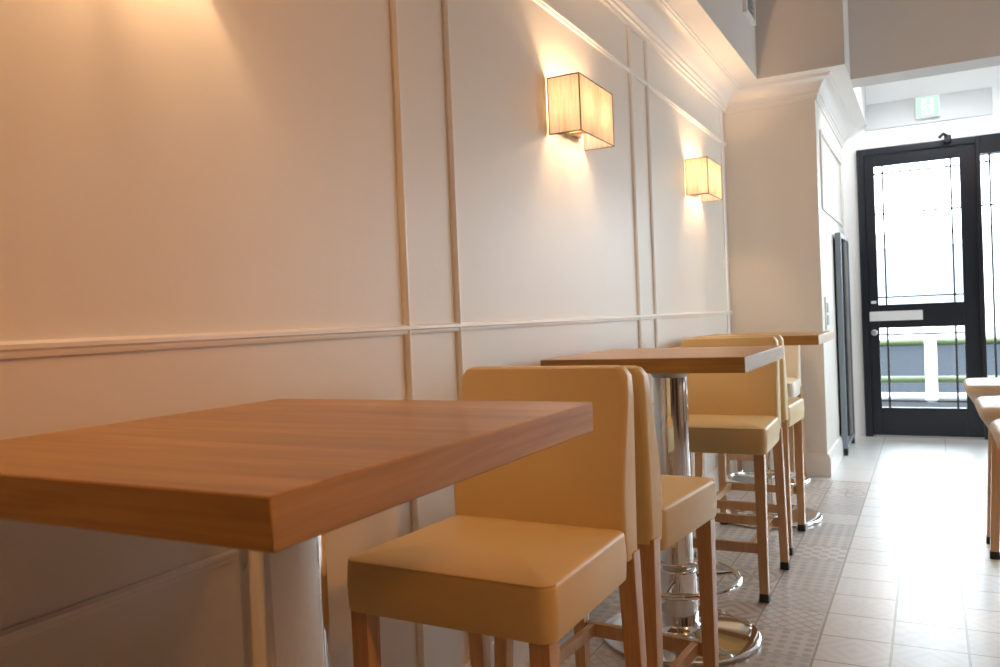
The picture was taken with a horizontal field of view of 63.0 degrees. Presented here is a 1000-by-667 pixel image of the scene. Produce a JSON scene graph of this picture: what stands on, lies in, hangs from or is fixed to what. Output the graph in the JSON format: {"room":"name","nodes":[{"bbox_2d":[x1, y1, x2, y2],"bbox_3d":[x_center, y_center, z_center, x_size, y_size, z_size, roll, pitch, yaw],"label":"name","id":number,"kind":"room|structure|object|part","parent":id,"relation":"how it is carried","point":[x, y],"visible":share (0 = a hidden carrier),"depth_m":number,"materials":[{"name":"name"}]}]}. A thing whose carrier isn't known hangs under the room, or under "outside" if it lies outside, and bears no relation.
{"room":"cafe","nodes":[
{"label":"cafe","id":0,"kind":"room"},
{"bbox_2d":[0,0,730,666],"bbox_3d":[-0.111,-0.683,2.325,0.150,3.300,9.556,-2,1,28],"label":"wall","id":1,"kind":"structure","parent":0,"point":[167,167],"depth_m":1.57,"materials":[{"name":"paint"}]},
{"bbox_2d":[0,400,653,647],"bbox_3d":[-0.352,0.377,1.629,0.010,0.020,7.730,-2,1,28],"label":"trim","id":2,"kind":"structure","parent":1,"relation":"attached to","point":[10,635],"depth_m":1.20,"materials":[{"name":"paint"}]},
{"bbox_2d":[0,311,732,358],"bbox_3d":[-0.366,0.001,1.622,0.014,0.023,7.730,-2,1,28],"label":"trim","id":3,"kind":"structure","parent":1,"relation":"attached to","point":[51,347],"depth_m":1.47,"materials":[{"name":"paint"}]},
{"bbox_2d":[389,0,425,666],"bbox_3d":[-0.222,-0.188,1.907,0.013,2.092,0.022,-2,1,28],"label":"trim","id":4,"kind":"structure","parent":1,"relation":"attached to","point":[392,3],"depth_m":1.90,"materials":[{"name":"paint"}]},
{"bbox_2d":[441,0,469,659],"bbox_3d":[-0.113,-0.195,2.116,0.013,2.092,0.022,-2,1,28],"label":"trim","id":5,"kind":"structure","parent":1,"relation":"attached to","point":[444,3],"depth_m":2.11,"materials":[{"name":"paint"}]},
{"bbox_2d":[546,72,614,150],"bbox_3d":[0.278,-0.748,2.781,0.117,0.187,0.314,-2,1,28],"label":"wall lamp","id":6,"kind":"object","parent":1,"relation":"attached to","point":[577,105],"visible":1,"depth_m":2.67,"materials":[{"name":"white fabric"}]},
{"bbox_3d":[0.234,-0.748,2.804,0.018,0.125,0.200,-2,1,28],"label":"plate","id":7,"kind":"part","parent":6,"relation":"part of","materials":[{"name":"gold metal"}]},
{"bbox_2d":[461,460,736,666],"bbox_3d":[-0.330,0.928,1.629,0.016,0.120,7.714,-2,1,28],"label":"baseboard","id":8,"kind":"structure","parent":1,"relation":"attached to","point":[520,649],"depth_m":2.36,"materials":[{"name":"paint"}]},
{"bbox_2d":[533,0,726,146],"bbox_3d":[-0.409,-1.032,1.606,0.013,0.020,7.730,-2,1,28],"label":"trim","id":9,"kind":"structure","parent":1,"relation":"attached to","point":[542,3],"depth_m":3.25,"materials":[{"name":"paint"}]},
{"bbox_2d":[626,25,642,348],"bbox_3d":[0.582,-0.245,3.438,0.013,2.092,0.022,-2,1,28],"label":"trim","id":10,"kind":"structure","parent":1,"relation":"attached to","point":[627,26],"depth_m":3.42,"materials":[{"name":"paint"}]},
{"bbox_2d":[643,41,658,347],"bbox_3d":[0.690,-0.253,3.644,0.013,2.092,0.022,-2,1,28],"label":"trim","id":11,"kind":"structure","parent":1,"relation":"attached to","point":[644,42],"depth_m":3.63,"materials":[{"name":"paint"}]},
{"bbox_2d":[685,156,722,201],"bbox_3d":[1.073,-0.806,4.294,0.117,0.187,0.314,-2,1,28],"label":"wall lamp","id":12,"kind":"object","parent":1,"relation":"attached to","point":[703,175],"visible":1,"depth_m":4.17,"materials":[{"name":"white fabric"}]},
{"bbox_2d":[719,110,729,333],"bbox_3d":[1.376,-0.303,4.950,0.013,2.092,0.022,-2,1,28],"label":"trim","id":13,"kind":"structure","parent":1,"relation":"attached to","point":[720,111],"depth_m":4.94,"materials":[{"name":"paint"}]},
{"bbox_2d":[697,0,756,77],"bbox_3d":[-0.346,-1.840,1.542,0.231,0.945,7.730,-2,1,28],"label":"wall","id":14,"kind":"structure","parent":0,"point":[728,16],"depth_m":4.29,"materials":[{"name":"paint"}]},
{"bbox_2d":[599,0,865,147],"bbox_3d":[0.277,-1.331,2.181,0.708,0.143,9.406,-2,1,28],"label":"trim","id":15,"kind":"structure","parent":14,"relation":"attached to","point":[681,32],"depth_m":4.50,"materials":[{"name":"paint"}]},
{"bbox_2d":[742,0,755,25],"bbox_3d":[1.393,-1.921,4.575,0.024,0.320,0.260,-2,1,28],"label":"air vent","id":16,"kind":"object","parent":14,"relation":"in","point":[749,11],"visible":1,"depth_m":4.60,"materials":[{"name":"white plastic"}]},
{"bbox_2d":[522,436,999,666],"bbox_3d":[1.860,0.931,1.418,4.386,0.060,9.676,-2,1,28],"label":"floor","id":17,"kind":"structure","parent":0,"point":[897,569],"depth_m":3.05,"materials":[{"name":"tile"}]},
{"bbox_2d":[0,399,592,666],"bbox_3d":[-0.291,0.556,1.032,0.661,0.880,0.638,-2,1,28],"label":"bar table","id":18,"kind":"object","parent":17,"relation":"on","point":[266,481],"visible":1,"depth_m":0.83,"materials":[{"name":"brown wood"}]},
{"bbox_2d":[347,365,646,666],"bbox_3d":[0.012,0.524,1.498,0.403,0.903,0.437,-2,1,29],"label":"bar chair","id":19,"kind":"object","parent":17,"relation":"on","point":[532,544],"visible":0.98,"depth_m":1.48,"materials":[{"name":"beige leather"}]},
{"bbox_3d":[-0.224,0.716,1.420,0.036,0.486,0.036,-2,1,29],"label":"leg","id":20,"kind":"part","parent":19,"relation":"part of","materials":[{"name":"brown wood"}]},
{"bbox_3d":[-0.042,0.685,1.749,0.041,0.523,0.060,-2,1,29],"label":"leg","id":21,"kind":"part","parent":19,"relation":"part of","materials":[{"name":"brown wood"}]},
{"bbox_3d":[-0.011,0.415,1.462,0.403,0.104,0.359,-2,1,29],"label":"seat","id":22,"kind":"part","parent":19,"relation":"part of","materials":[{"name":"beige leather"}]},
{"bbox_3d":[0.077,0.706,1.250,0.036,0.486,0.036,-2,1,29],"label":"leg","id":23,"kind":"part","parent":19,"relation":"part of","materials":[{"name":"brown wood"}]},
{"bbox_3d":[0.082,0.249,1.637,0.376,0.363,0.088,-2,1,29],"label":"backrest","id":24,"kind":"part","parent":19,"relation":"part of","materials":[{"name":"beige leather"}]},
{"bbox_3d":[0.264,0.675,1.576,0.041,0.523,0.060,-2,1,29],"label":"leg","id":25,"kind":"part","parent":19,"relation":"part of","materials":[{"name":"brown wood"}]},
{"bbox_2d":[494,365,718,666],"bbox_3d":[0.251,0.511,1.903,0.403,0.897,0.437,-2,1,32],"label":"bar chair","id":26,"kind":"object","parent":17,"relation":"on","point":[669,508],"visible":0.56,"depth_m":1.79,"materials":[{"name":"beige leather"}]},
{"bbox_3d":[0.011,0.683,1.840,0.041,0.519,0.060,-2,1,32],"label":"leg","id":27,"kind":"part","parent":26,"relation":"part of","materials":[{"name":"brown wood"}]},
{"bbox_3d":[0.212,0.688,2.159,0.036,0.483,0.036,-2,1,32],"label":"leg","id":28,"kind":"part","parent":26,"relation":"part of","materials":[{"name":"brown wood"}]},
{"bbox_3d":[0.154,0.249,1.759,0.376,0.361,0.088,-2,1,32],"label":"backrest","id":29,"kind":"part","parent":26,"relation":"part of","materials":[{"name":"beige leather"}]},
{"bbox_3d":[0.309,0.674,1.655,0.041,0.519,0.060,-2,1,32],"label":"leg","id":30,"kind":"part","parent":26,"relation":"part of","materials":[{"name":"brown wood"}]},
{"bbox_3d":[0.267,0.400,1.935,0.403,0.103,0.359,-2,1,32],"label":"seat","id":31,"kind":"part","parent":26,"relation":"part of","materials":[{"name":"beige leather"}]},
{"bbox_3d":[0.506,0.678,1.977,0.036,0.483,0.036,-2,1,32],"label":"leg","id":32,"kind":"part","parent":26,"relation":"part of","materials":[{"name":"brown wood"}]},
{"bbox_2d":[540,345,783,666],"bbox_3d":[0.505,0.499,2.549,0.661,0.880,0.638,-2,1,28],"label":"bar table","id":33,"kind":"object","parent":17,"relation":"on","point":[738,638],"visible":0.67,"depth_m":2.48,"materials":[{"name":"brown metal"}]},
{"bbox_2d":[680,336,789,603],"bbox_3d":[0.825,0.469,3.039,0.403,0.897,0.437,-2,1,28],"label":"bar chair","id":34,"kind":"object","parent":17,"relation":"on","point":[730,413],"visible":0.66,"depth_m":3.08,"materials":[{"name":"beige leather"}]},
{"bbox_3d":[0.763,0.629,3.288,0.041,0.519,0.060,-2,1,28],"label":"leg","id":35,"kind":"part","parent":34,"relation":"part of","materials":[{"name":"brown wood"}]},
{"bbox_3d":[0.890,0.196,3.180,0.376,0.361,0.088,-2,1,28],"label":"backrest","id":36,"kind":"part","parent":34,"relation":"part of","materials":[{"name":"beige leather"}]},
{"bbox_3d":[0.802,0.361,3.003,0.403,0.103,0.359,-2,1,28],"label":"seat","id":37,"kind":"part","parent":34,"relation":"part of","materials":[{"name":"beige leather"}]},
{"bbox_3d":[0.896,0.649,2.793,0.036,0.483,0.036,-2,1,28],"label":"leg","id":38,"kind":"part","parent":34,"relation":"part of","materials":[{"name":"brown wood"}]},
{"bbox_3d":[1.073,0.619,3.125,0.041,0.519,0.060,-2,1,28],"label":"leg","id":39,"kind":"part","parent":34,"relation":"part of","materials":[{"name":"brown wood"}]},
{"bbox_2d":[694,334,805,555],"bbox_3d":[1.096,0.449,3.582,0.403,0.897,0.437,-2,1,29],"label":"bar chair","id":40,"kind":"object","parent":17,"relation":"on","point":[792,408],"visible":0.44,"depth_m":3.49,"materials":[{"name":"brown wood"}]},
{"bbox_3d":[0.859,0.621,3.506,0.041,0.519,0.060,-2,1,29],"label":"leg","id":41,"kind":"part","parent":40,"relation":"part of","materials":[{"name":"brown wood"}]},
{"bbox_3d":[1.044,0.626,3.835,0.036,0.483,0.036,-2,1,29],"label":"leg","id":42,"kind":"part","parent":40,"relation":"part of","materials":[{"name":"brown wood"}]},
{"bbox_3d":[1.006,0.187,3.433,0.376,0.361,0.088,-2,1,29],"label":"backrest","id":43,"kind":"part","parent":40,"relation":"part of","materials":[{"name":"beige leather"}]},
{"bbox_3d":[1.166,0.611,3.336,0.041,0.519,0.060,-2,1,29],"label":"leg","id":44,"kind":"part","parent":40,"relation":"part of","materials":[{"name":"brown wood"}]},
{"bbox_3d":[1.110,0.338,3.614,0.403,0.103,0.359,-2,1,29],"label":"seat","id":45,"kind":"part","parent":40,"relation":"part of","materials":[{"name":"beige leather"}]},
{"bbox_3d":[1.347,0.617,3.668,0.036,0.483,0.036,-2,1,29],"label":"leg","id":46,"kind":"part","parent":40,"relation":"part of","materials":[{"name":"brown wood"}]},
{"bbox_2d":[672,331,833,528],"bbox_3d":[1.245,0.446,3.956,0.661,0.880,0.638,-2,1,28],"label":"bar table","id":47,"kind":"object","parent":17,"relation":"on","point":[813,517],"visible":0.26,"depth_m":3.88,"materials":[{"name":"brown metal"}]},
{"bbox_2d":[726,345,806,483],"bbox_3d":[1.504,0.450,4.670,0.403,0.826,0.437,-2,1,28],"label":"bar chair","id":48,"kind":"object","parent":17,"relation":"on","point":[792,352],"visible":0.23,"depth_m":4.69,"materials":[{"name":"beige leather"}]},
{"bbox_3d":[1.269,0.605,4.585,0.036,0.483,0.036,-2,1,28],"label":"leg","id":49,"kind":"part","parent":48,"relation":"part of","materials":[{"name":"brown wood"}]},
{"bbox_3d":[1.441,0.575,4.919,0.041,0.519,0.060,-2,1,28],"label":"leg","id":50,"kind":"part","parent":48,"relation":"part of","materials":[{"name":"brown wood"}]},
{"bbox_3d":[1.575,0.595,4.424,0.036,0.483,0.036,-2,1,28],"label":"leg","id":51,"kind":"part","parent":48,"relation":"part of","materials":[{"name":"brown wood"}]},
{"bbox_3d":[1.570,0.177,4.812,0.376,0.288,0.088,-2,1,28],"label":"backrest","id":52,"kind":"part","parent":48,"relation":"part of","materials":[{"name":"beige leather"}]},
{"bbox_3d":[1.480,0.306,4.634,0.403,0.103,0.359,-2,1,28],"label":"seat","id":53,"kind":"part","parent":48,"relation":"part of","materials":[{"name":"beige leather"}]},
{"bbox_3d":[1.751,0.564,4.756,0.041,0.519,0.060,-2,1,28],"label":"leg","id":54,"kind":"part","parent":48,"relation":"part of","materials":[{"name":"brown wood"}]},
{"bbox_2d":[835,232,854,455],"bbox_3d":[2.415,0.063,5.707,0.036,1.490,0.620,-2,1,28],"label":"glass panel","id":55,"kind":"object","parent":17,"relation":"on","point":[841,242],"visible":0.98,"depth_m":5.54,"materials":[{"name":"dark glass"},{"name":"metal"}]},
{"bbox_3d":[2.415,0.038,5.706,0.022,1.380,0.560,-2,1,28],"label":"dark pane","id":56,"kind":"part","parent":55,"relation":"part of","materials":[{"name":"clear glass"}]},
{"bbox_2d":[963,378,999,559],"bbox_3d":[2.067,0.525,3.195,0.420,0.676,0.412,-2,1,28],"label":"counter stool","id":57,"kind":"object","parent":17,"relation":"on","point":[975,388],"visible":0.78,"depth_m":3.15,"materials":[{"name":"brown wood"}]},
{"bbox_3d":[2.056,0.261,3.191,0.420,0.146,0.412,-2,1,28],"label":"seat","id":58,"kind":"part","parent":57,"relation":"part of","materials":[{"name":"beige leather"}]},
{"bbox_3d":[2.015,0.582,3.339,0.056,0.508,0.048,-2,1,28],"label":"leg","id":59,"kind":"part","parent":57,"relation":"part of","materials":[{"name":"brown wood"}]},
{"bbox_3d":[1.921,0.588,3.160,0.056,0.508,0.048,-2,1,28],"label":"leg","id":60,"kind":"part","parent":57,"relation":"part of","materials":[{"name":"brown wood"}]},
{"bbox_2d":[974,396,999,429],"bbox_3d":[1.728,0.550,2.527,0.420,0.676,0.412,-2,1,28],"label":"counter stool","id":61,"kind":"object","parent":17,"relation":"on","point":[988,407],"visible":0.83,"depth_m":2.48,"materials":[{"name":"beige leather"}]},
{"bbox_2d":[990,419,999,448],"bbox_3d":[1.457,0.570,1.991,0.420,0.676,0.412,-2,1,28],"label":"counter stool","id":62,"kind":"object","parent":17,"relation":"on","point":[995,425],"visible":1,"depth_m":2.08,"materials":[{"name":"beige leather"}]},
{"bbox_2d":[723,100,844,453],"bbox_3d":[2.021,-0.825,5.652,0.530,3.300,1.676,-2,1,28],"label":"wall pillar","id":63,"kind":"structure","parent":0,"point":[782,261],"depth_m":4.91,"materials":[{"name":"paint"}]},
{"bbox_2d":[743,433,843,476],"bbox_3d":[2.091,0.756,5.664,0.550,0.135,1.696,-2,1,28],"label":"baseboard","id":64,"kind":"structure","parent":63,"relation":"attached to","point":[817,464],"depth_m":4.84,"materials":[{"name":"paint"}]},
{"bbox_2d":[819,131,823,207],"bbox_3d":[1.943,-0.991,4.932,0.012,0.460,0.022,-2,1,28],"label":"trim","id":65,"kind":"structure","parent":63,"relation":"attached to","point":[820,132],"depth_m":4.92,"materials":[{"name":"paint"}]},
{"bbox_2d":[824,297,828,329],"bbox_3d":[1.985,-0.122,4.954,0.016,0.200,0.100,-2,1,28],"label":"switch plate","id":66,"kind":"object","parent":63,"relation":"attached to","point":[825,298],"visible":1,"depth_m":4.92,"materials":[{"name":"white plastic"}]},
{"bbox_2d":[819,130,841,164],"bbox_3d":[2.240,-1.242,5.513,0.012,0.022,1.320,-2,1,28],"label":"trim","id":67,"kind":"structure","parent":63,"relation":"attached to","point":[823,135],"depth_m":5.44,"materials":[{"name":"paint"}]},
{"bbox_2d":[822,207,843,226],"bbox_3d":[2.259,-0.783,5.520,0.012,0.022,1.320,-2,1,28],"label":"trim","id":68,"kind":"structure","parent":63,"relation":"attached to","point":[825,209],"depth_m":5.39,"materials":[{"name":"paint"}]},
{"bbox_2d":[840,165,843,223],"bbox_3d":[2.556,-1.035,6.100,0.012,0.460,0.022,-2,1,28],"label":"trim","id":69,"kind":"structure","parent":63,"relation":"attached to","point":[840,165],"depth_m":6.09,"materials":[{"name":"paint"}]},
{"bbox_2d":[755,0,865,122],"bbox_3d":[2.123,-2.005,5.481,0.477,0.945,1.806,-2,1,28],"label":"wall","id":70,"kind":"structure","parent":0,"point":[792,36],"depth_m":4.70,"materials":[{"name":"paint"}]},
{"bbox_2d":[842,129,865,435],"bbox_3d":[2.717,-0.865,6.300,0.100,3.300,0.120,-2,1,28],"label":"wall strip","id":71,"kind":"object","parent":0,"point":[849,148],"visible":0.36,"depth_m":6.25,"materials":[{"name":"white paint"}]},
{"bbox_2d":[848,0,999,87],"bbox_3d":[3.626,-2.047,4.200,3.378,0.945,0.220,-2,1,28],"label":"beam","id":72,"kind":"structure","parent":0,"point":[890,40],"depth_m":4.73,"materials":[{"name":"paint"}]},
{"bbox_2d":[856,65,999,149],"bbox_3d":[4.244,-2.003,5.455,3.456,1.125,0.120,-2,1,28],"label":"wall","id":73,"kind":"structure","parent":0,"point":[986,77],"depth_m":5.97,"materials":[{"name":"white paint"}]},
{"bbox_2d":[856,132,984,438],"bbox_3d":[3.093,-0.333,6.035,0.782,2.215,0.215,-2,1,28],"label":"door","id":74,"kind":"structure","parent":73,"relation":"in","point":[912,422],"depth_m":6.04,"materials":[{"name":"black paint"}]},
{"bbox_3d":[2.961,-0.133,6.109,0.359,0.072,0.016,-2,1,28],"label":"push plate","id":75,"kind":"part","parent":74,"relation":"part of","materials":[{"name":"white plastic"}]},
{"bbox_2d":[915,94,939,119],"bbox_3d":[3.114,-1.651,5.951,0.158,0.158,0.046,-2,1,28],"label":"exit sign","id":76,"kind":"object","parent":73,"relation":"attached to","point":[925,106],"visible":1,"depth_m":5.94,"materials":[{"name":"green plastic"}]},
{"bbox_2d":[865,87,991,130],"bbox_3d":[3.123,-1.639,5.981,0.825,0.193,0.015,-2,1,28],"label":"trim","id":77,"kind":"structure","parent":73,"relation":"attached to","point":[976,102],"depth_m":5.93,"materials":[{"name":"white paint"}]},
{"bbox_2d":[975,133,999,439],"bbox_3d":[3.893,-0.340,5.668,0.974,2.175,0.120,-2,1,28],"label":"window","id":78,"kind":"structure","parent":73,"relation":"in","point":[988,144],"depth_m":5.83,"materials":[{"name":"black paint"}]},
{"label":"outside","id":79,"kind":"structure","parent":0,"visible":0},
{"bbox_2d":[880,344,999,392],"bbox_3d":[9.466,0.459,13.652,32.000,0.100,19.074,-2,1,28],"label":"ground","id":80,"kind":"structure","parent":79,"point":[904,360],"depth_m":13.34,"materials":[{"name":"concrete"}]},
{"bbox_2d":[882,399,966,407],"bbox_3d":[5.652,0.674,6.396,32.000,0.020,2.674,-2,1,28],"label":"sidewalk","id":81,"kind":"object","parent":80,"relation":"on","point":[884,403],"depth_m":8.05,"materials":[{"name":"grey concrete"}]},
{"bbox_2d":[880,327,999,399],"bbox_3d":[4.355,0.300,8.252,6.000,0.775,0.140,-2,1,28],"label":"guard rail","id":82,"kind":"object","parent":81,"relation":"on","point":[930,342],"visible":0.16,"depth_m":8.21,"materials":[{"name":"white plastic"}]},
{"bbox_3d":[4.385,0.636,8.288,6.000,0.070,0.070,-2,1,28],"label":"rail","id":83,"kind":"part","parent":82,"relation":"part of","materials":[{"name":"white plastic"}]},
{"bbox_3d":[4.348,0.300,8.238,0.110,0.775,0.110,-2,1,28],"label":"post","id":84,"kind":"part","parent":82,"relation":"part of","materials":[{"name":"white plastic"}]},
{"bbox_3d":[4.363,0.086,8.279,6.000,0.070,0.070,-2,1,28],"label":"rail","id":85,"kind":"part","parent":82,"relation":"part of","materials":[{"name":"metal"}]},
{"bbox_3d":[4.378,0.466,8.285,6.000,0.070,0.070,-2,1,28],"label":"rail","id":86,"kind":"part","parent":82,"relation":"part of","materials":[{"name":"metal"}]},
{"bbox_2d":[876,226,999,339],"bbox_3d":[11.456,-1.092,19.676,26.000,2.800,1.660,-2,1,28],"label":"building","id":87,"kind":"structure","parent":80,"relation":"on","point":[917,263],"depth_m":19.42,"materials":[{"name":"white plastic"}]}
]}

